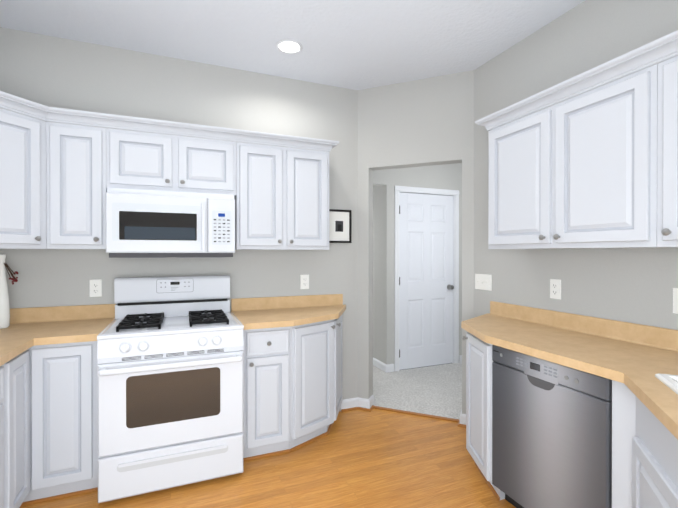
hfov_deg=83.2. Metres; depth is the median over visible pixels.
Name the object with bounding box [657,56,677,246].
upper cabinet
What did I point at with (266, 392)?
base cabinet
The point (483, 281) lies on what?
light switch
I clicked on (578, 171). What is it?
upper cabinet
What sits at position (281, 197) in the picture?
upper cabinet
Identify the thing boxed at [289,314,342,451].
base cabinet
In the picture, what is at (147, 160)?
upper cabinet
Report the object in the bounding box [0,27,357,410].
wall
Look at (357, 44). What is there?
ceiling
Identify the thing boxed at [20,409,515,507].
floor
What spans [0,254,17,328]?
vase
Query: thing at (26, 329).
countertop
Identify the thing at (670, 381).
sink basin
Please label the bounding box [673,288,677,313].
light switch
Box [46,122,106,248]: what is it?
upper cabinet
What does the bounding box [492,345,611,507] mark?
stainless steel dishwasher
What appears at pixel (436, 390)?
floor
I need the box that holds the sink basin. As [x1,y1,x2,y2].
[655,373,677,393]
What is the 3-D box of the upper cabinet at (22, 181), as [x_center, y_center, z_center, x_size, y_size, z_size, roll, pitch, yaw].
[-1.967,-0.397,2.092,0.596,0.735,0.606,0,0,-22]
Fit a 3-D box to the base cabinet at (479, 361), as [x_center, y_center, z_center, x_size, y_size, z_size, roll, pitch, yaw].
[0.960,0.904,2.398,0.533,0.862,0.542,0,0,-22]
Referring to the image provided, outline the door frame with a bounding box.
[395,186,458,370]
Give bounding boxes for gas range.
[97,275,243,502]
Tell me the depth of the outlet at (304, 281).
3.11 m
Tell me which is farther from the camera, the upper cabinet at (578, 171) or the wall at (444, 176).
the wall at (444, 176)
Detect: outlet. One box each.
[89,279,101,296]
[300,275,308,288]
[550,279,560,299]
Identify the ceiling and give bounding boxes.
[0,0,584,89]
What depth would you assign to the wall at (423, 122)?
3.12 m
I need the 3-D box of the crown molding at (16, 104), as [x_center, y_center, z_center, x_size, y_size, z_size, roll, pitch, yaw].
[-0.831,-0.800,2.104,2.099,0.069,1.450,0,0,-22]
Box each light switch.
[475,274,491,290]
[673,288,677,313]
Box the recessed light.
[276,39,302,53]
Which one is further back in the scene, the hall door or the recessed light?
the hall door
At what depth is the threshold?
3.16 m
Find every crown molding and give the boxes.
[0,91,338,151]
[475,30,677,130]
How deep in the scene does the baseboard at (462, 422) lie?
2.95 m
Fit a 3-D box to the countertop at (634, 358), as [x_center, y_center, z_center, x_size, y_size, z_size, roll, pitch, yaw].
[0.973,0.409,1.445,1.237,0.133,2.408,0,0,-22]
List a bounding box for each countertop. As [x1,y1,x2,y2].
[0,304,115,365]
[231,294,345,329]
[461,301,677,439]
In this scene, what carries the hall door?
in the wall at (444, 176)
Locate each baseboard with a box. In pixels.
[340,396,373,411]
[373,357,393,372]
[458,410,465,427]
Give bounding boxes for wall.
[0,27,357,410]
[358,70,473,413]
[373,163,461,370]
[474,0,677,329]
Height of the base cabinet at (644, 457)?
0.862 m
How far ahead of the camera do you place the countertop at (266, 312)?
2.90 m
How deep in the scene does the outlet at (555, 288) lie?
2.28 m
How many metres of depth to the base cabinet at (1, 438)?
1.68 m
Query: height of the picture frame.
0.280 m
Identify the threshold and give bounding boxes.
[373,406,458,421]
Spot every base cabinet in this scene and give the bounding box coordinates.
[0,366,3,507]
[1,341,97,507]
[243,326,290,460]
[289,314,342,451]
[462,332,504,500]
[612,380,677,507]
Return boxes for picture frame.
[329,209,351,242]
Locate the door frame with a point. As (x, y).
(420, 190)
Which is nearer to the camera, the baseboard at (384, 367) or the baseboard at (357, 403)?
the baseboard at (357, 403)
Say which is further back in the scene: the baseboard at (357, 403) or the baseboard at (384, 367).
the baseboard at (384, 367)
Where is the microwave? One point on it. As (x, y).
(141, 223)
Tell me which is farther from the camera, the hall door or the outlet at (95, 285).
the hall door
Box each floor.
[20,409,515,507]
[373,363,461,419]
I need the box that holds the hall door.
[399,192,453,369]
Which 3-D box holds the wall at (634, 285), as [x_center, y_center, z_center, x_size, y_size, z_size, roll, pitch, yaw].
[1.972,-0.030,0.792,0.120,2.740,4.765,0,0,-22]
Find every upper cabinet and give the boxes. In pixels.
[0,108,46,248]
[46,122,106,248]
[106,128,235,196]
[234,142,328,249]
[488,64,677,248]
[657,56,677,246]
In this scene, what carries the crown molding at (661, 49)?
on the upper cabinet at (578, 171)
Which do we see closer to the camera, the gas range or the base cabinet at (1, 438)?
the base cabinet at (1, 438)
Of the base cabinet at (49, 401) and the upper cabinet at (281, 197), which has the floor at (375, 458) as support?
the base cabinet at (49, 401)
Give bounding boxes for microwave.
[106,187,234,257]

